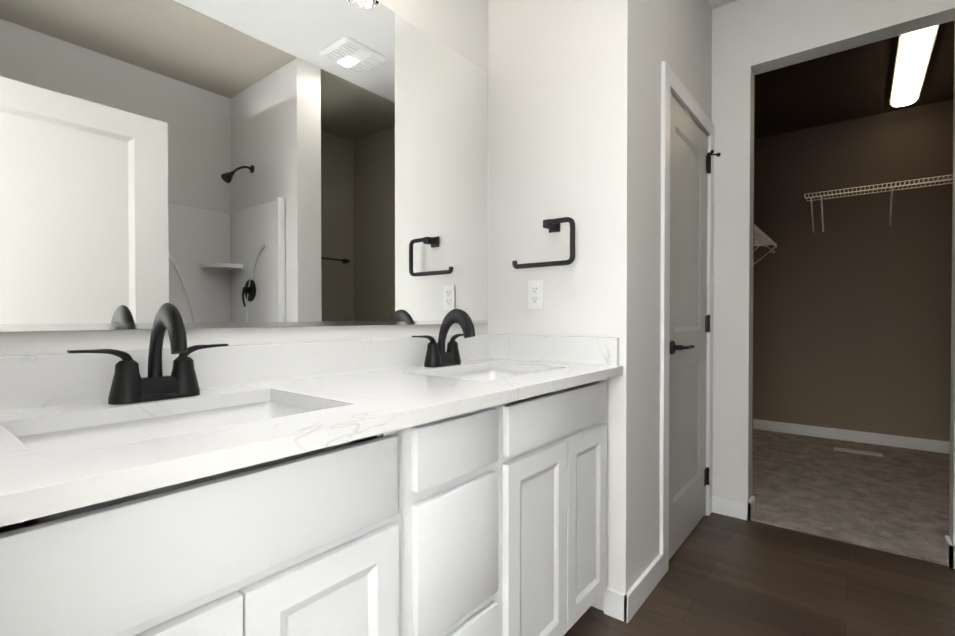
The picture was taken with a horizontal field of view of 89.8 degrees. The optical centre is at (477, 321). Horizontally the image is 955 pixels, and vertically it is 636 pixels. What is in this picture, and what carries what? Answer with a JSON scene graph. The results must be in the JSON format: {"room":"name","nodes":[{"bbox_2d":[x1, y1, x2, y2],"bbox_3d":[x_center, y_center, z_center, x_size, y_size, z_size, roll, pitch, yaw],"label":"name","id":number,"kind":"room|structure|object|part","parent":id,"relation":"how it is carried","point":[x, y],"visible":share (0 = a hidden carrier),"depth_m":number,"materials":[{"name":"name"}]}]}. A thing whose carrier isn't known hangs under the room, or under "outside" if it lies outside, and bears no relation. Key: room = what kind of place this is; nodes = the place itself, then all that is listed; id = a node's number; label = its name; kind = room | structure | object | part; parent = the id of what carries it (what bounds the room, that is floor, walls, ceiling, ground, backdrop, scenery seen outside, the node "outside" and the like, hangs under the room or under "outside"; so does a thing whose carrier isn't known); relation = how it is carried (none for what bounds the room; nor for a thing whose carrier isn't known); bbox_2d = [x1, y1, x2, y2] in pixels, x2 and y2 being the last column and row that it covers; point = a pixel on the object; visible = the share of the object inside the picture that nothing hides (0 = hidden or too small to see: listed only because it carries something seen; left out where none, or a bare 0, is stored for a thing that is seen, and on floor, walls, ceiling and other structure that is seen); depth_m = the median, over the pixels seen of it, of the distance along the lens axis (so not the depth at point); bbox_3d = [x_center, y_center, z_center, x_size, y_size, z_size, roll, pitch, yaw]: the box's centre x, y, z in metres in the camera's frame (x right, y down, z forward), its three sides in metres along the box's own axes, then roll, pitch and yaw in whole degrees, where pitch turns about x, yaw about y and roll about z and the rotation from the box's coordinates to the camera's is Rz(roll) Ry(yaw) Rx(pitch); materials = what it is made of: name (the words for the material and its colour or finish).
{"room":"bathroom","nodes":[
{"label":"bathroom","id":0,"kind":"room"},
{"bbox_2d":[0,329,151,356],"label":"wall","id":1,"kind":"structure","parent":0,"point":[21,343],"depth_m":0.97,"materials":[{"name":"white paint"}]},
{"bbox_2d":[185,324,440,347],"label":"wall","id":2,"kind":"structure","parent":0,"point":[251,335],"depth_m":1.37,"materials":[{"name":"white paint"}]},
{"bbox_2d":[377,0,487,334],"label":"wall","id":3,"kind":"structure","parent":0,"point":[459,27],"depth_m":1.90,"materials":[{"name":"white paint"}]},
{"bbox_2d":[0,0,487,331],"bbox_3d":[-0.469,-0.519,1.401,0.008,1.063,1.637,0,1,39],"label":"mirror","id":4,"kind":"object","parent":3,"relation":"attached to","point":[241,163],"visible":1,"depth_m":1.22,"materials":[{"name":"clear mirror"}]},
{"bbox_2d":[488,0,594,606],"bbox_3d":[0.276,-0.326,1.956,0.490,2.755,0.120,0,1,39],"label":"wall","id":5,"kind":"structure","parent":0,"point":[541,110],"depth_m":1.89,"materials":[{"name":"white paint"}]},
{"bbox_2d":[0,335,487,410],"bbox_3d":[-0.463,0.109,1.405,0.019,0.100,1.664,0,1,39],"label":"backsplash","id":6,"kind":"structure","parent":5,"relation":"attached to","point":[25,380],"depth_m":1.24,"materials":[{"name":"white stone"}]},
{"bbox_2d":[528,280,542,308],"bbox_3d":[0.230,-0.109,1.910,0.070,0.115,0.008,0,1,39],"label":"electrical outlet","id":7,"kind":"object","parent":5,"relation":"attached to","point":[535,294],"visible":1,"depth_m":1.91,"materials":[{"name":"white plastic"}]},
{"bbox_2d":[512,217,574,268],"bbox_3d":[0.262,-0.302,1.845,0.273,0.185,0.067,0,1,39],"label":"towel holder","id":8,"kind":"object","parent":5,"relation":"attached to","point":[552,225],"visible":1,"depth_m":1.79,"materials":[{"name":"black metal"}]},
{"bbox_2d":[488,335,619,366],"bbox_3d":[0.277,0.104,1.867,0.563,0.100,0.019,0,1,39],"label":"backsplash","id":9,"kind":"structure","parent":5,"relation":"attached to","point":[557,349],"depth_m":1.83,"materials":[{"name":"white stone"}]},
{"bbox_2d":[594,0,711,610],"bbox_3d":[0.894,-0.329,2.243,0.120,2.755,1.340,0,1,39],"label":"wall","id":10,"kind":"structure","parent":0,"point":[630,46],"depth_m":1.75,"materials":[{"name":"white paint"}]},
{"bbox_2d":[608,554,662,622],"bbox_3d":[0.627,1.007,1.839,0.044,0.092,0.380,0,1,39],"label":"baseboard","id":11,"kind":"structure","parent":10,"relation":"attached to","point":[621,606],"depth_m":1.73,"materials":[{"name":"white wood"}]},
{"bbox_2d":[659,61,713,575],"bbox_3d":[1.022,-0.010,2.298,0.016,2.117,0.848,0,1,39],"label":"door frame","id":12,"kind":"structure","parent":10,"relation":"attached to","point":[672,83],"depth_m":2.00,"materials":[{"name":"white wood"}]},
{"bbox_2d":[669,94,720,559],"bbox_3d":[1.041,0.025,2.317,0.092,2.022,0.735,0,1,39],"label":"door","id":13,"kind":"structure","parent":10,"relation":"in","point":[688,311],"depth_m":2.31,"materials":[{"name":"grey wood"}]},
{"bbox_2d":[670,340,694,353],"bbox_3d":[0.895,0.110,2.098,0.067,0.062,0.146,0,1,39],"label":"door handle","id":14,"kind":"object","parent":13,"relation":"attached to","point":[673,346],"depth_m":2.06,"materials":[{"name":"black metal"}]},
{"bbox_3d":[1.254,-0.015,2.558,0.058,1.781,0.093,0,1,39],"label":"linen door hinge","id":15,"kind":"part","parent":13,"relation":"part of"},
{"bbox_2d":[708,0,735,8],"bbox_3d":[1.298,-1.729,1.530,3.000,0.060,6.730,0,1,39],"label":"ceiling","id":16,"kind":"structure","parent":0,"point":[714,4],"depth_m":2.56,"materials":[{"name":"white paint"}]},
{"bbox_2d":[752,75,754,495],"bbox_3d":[1.352,-0.334,2.738,0.400,2.755,0.004,0,1,39],"label":"wall","id":17,"kind":"structure","parent":0,"point":[753,284],"depth_m":2.61,"materials":[{"name":"paint"}]},
{"bbox_2d":[564,512,954,635],"bbox_3d":[0.513,1.092,0.575,3.000,0.050,4.210,0,1,39],"label":"floor","id":18,"kind":"structure","parent":0,"point":[724,575],"depth_m":1.87,"materials":[{"name":"brown wood"}]},
{"bbox_2d":[0,379,606,635],"bbox_3d":[-0.252,0.625,1.243,0.557,0.869,1.664,0,1,39],"label":"bathroom vanity","id":19,"kind":"object","parent":18,"relation":"on","point":[442,484],"depth_m":0.86,"materials":[{"name":"white wood"}]},
{"bbox_2d":[0,359,622,530],"bbox_3d":[-0.237,0.176,1.226,0.596,0.030,1.664,0,1,39],"label":"countertop","id":20,"kind":"structure","parent":19,"relation":"on","point":[39,482],"depth_m":0.82,"materials":[{"name":"white stone"}]},
{"bbox_2d":[64,303,231,406],"bbox_3d":[-0.636,0.062,0.979,0.178,0.203,0.288,0,1,39],"label":"faucet","id":21,"kind":"object","parent":20,"relation":"on","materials":[{"name":"black metal"}]},
{"bbox_2d":[28,395,311,450],"bbox_3d":[-0.518,0.262,0.875,0.346,0.158,0.486,0,1,39],"label":"sink","id":22,"kind":"object","parent":20,"relation":"in","point":[83,432],"depth_m":0.98,"materials":[{"name":"white ceramic"}]},
{"bbox_2d":[412,309,479,366],"bbox_3d":[-0.078,0.055,1.679,0.178,0.203,0.288,0,1,39],"label":"faucet","id":23,"kind":"object","parent":20,"relation":"on","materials":[{"name":"black metal"}]},
{"bbox_2d":[436,367,535,378],"bbox_3d":[0.039,0.254,1.575,0.346,0.158,0.486,0,1,39],"label":"sink","id":24,"kind":"object","parent":20,"relation":"in","point":[473,372],"depth_m":1.80,"materials":[{"name":"white ceramic"}]},
{"bbox_3d":[-0.058,0.577,1.088,0.020,0.769,1.664,0,1,39],"label":"frame","id":25,"kind":"part","parent":19,"relation":"part of","materials":[{"name":"white wood"}]},
{"bbox_2d":[712,0,954,501],"bbox_3d":[1.698,-0.330,2.384,0.962,2.755,0.120,0,1,39],"label":"wall","id":26,"kind":"structure","parent":0,"point":[732,97],"depth_m":2.55,"materials":[{"name":"white paint"}]},
{"bbox_2d":[945,535,954,568],"bbox_3d":[2.421,1.008,1.753,1.002,0.092,0.040,0,1,39],"label":"baseboard","id":27,"kind":"structure","parent":26,"relation":"attached to","point":[949,548],"depth_m":2.05,"materials":[{"name":"white wood"}]},
{"bbox_2d":[751,429,949,565],"bbox_3d":[2.687,1.058,3.145,2.400,0.062,2.520,0,1,39],"label":"floor carpet","id":28,"kind":"object","parent":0,"point":[894,500],"visible":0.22,"depth_m":2.89,"materials":[{"name":"beige carpet"}]},
{"bbox_2d":[834,447,882,456],"bbox_3d":[2.980,1.017,3.755,0.300,0.007,0.100,0,1,39],"label":"air vent register","id":29,"kind":"object","parent":28,"relation":"on","point":[858,452],"visible":0.98,"depth_m":3.75,"materials":[{"name":"white plastic"}]},
{"bbox_2d":[753,99,953,441],"bbox_3d":[3.415,-0.347,3.982,2.320,2.755,0.120,0,1,39],"label":"wall","id":30,"kind":"structure","parent":0,"point":[852,315],"depth_m":4.06,"materials":[{"name":"brown paint"}]},
{"bbox_2d":[753,419,949,453],"bbox_3d":[3.370,0.973,3.946,2.010,0.092,0.014,0,1,39],"label":"baseboard","id":31,"kind":"structure","parent":30,"relation":"attached to","point":[939,446],"depth_m":4.06,"materials":[{"name":"white wood"}]},
{"bbox_2d":[804,174,952,232],"bbox_3d":[3.467,-0.931,3.660,1.590,0.288,0.302,0,1,39],"label":"wire shelf","id":32,"kind":"object","parent":30,"relation":"attached to","point":[877,188],"visible":1,"depth_m":3.85,"materials":[{"name":"white metal"}]},
{"bbox_2d":[755,21,953,138],"bbox_3d":[2.693,-1.713,3.059,2.080,0.004,2.200,0,1,39],"label":"ceiling","id":33,"kind":"structure","parent":0,"point":[850,84],"depth_m":3.49,"materials":[{"name":"brown paint"}]},
{"bbox_2d":[889,25,938,106],"bbox_3d":[2.913,-1.685,3.223,0.170,0.061,1.190,0,1,39],"label":"closet ceiling light","id":34,"kind":"object","parent":33,"relation":"attached to","point":[914,52],"visible":0.85,"depth_m":3.10,"materials":[{"name":"white plastic"}]},
{"bbox_2d":[949,20,954,545],"bbox_3d":[2.108,-0.327,2.057,0.088,2.755,0.120,0,1,39],"label":"wall","id":35,"kind":"structure","parent":0,"point":[952,479],"depth_m":2.10,"materials":[{"name":"white paint"}]},
{"bbox_3d":[1.832,-0.345,3.759,0.120,2.755,2.200,0,1,39],"label":"wall","id":36,"kind":"structure","parent":0,"visible":0},
{"bbox_2d":[754,224,776,263],"bbox_3d":[1.864,-0.515,3.451,0.301,0.275,1.744,0,1,39],"label":"wire shelf","id":37,"kind":"object","parent":36,"relation":"attached to","point":[758,232],"visible":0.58,"depth_m":3.71,"materials":[{"name":"white metal"}]}
]}

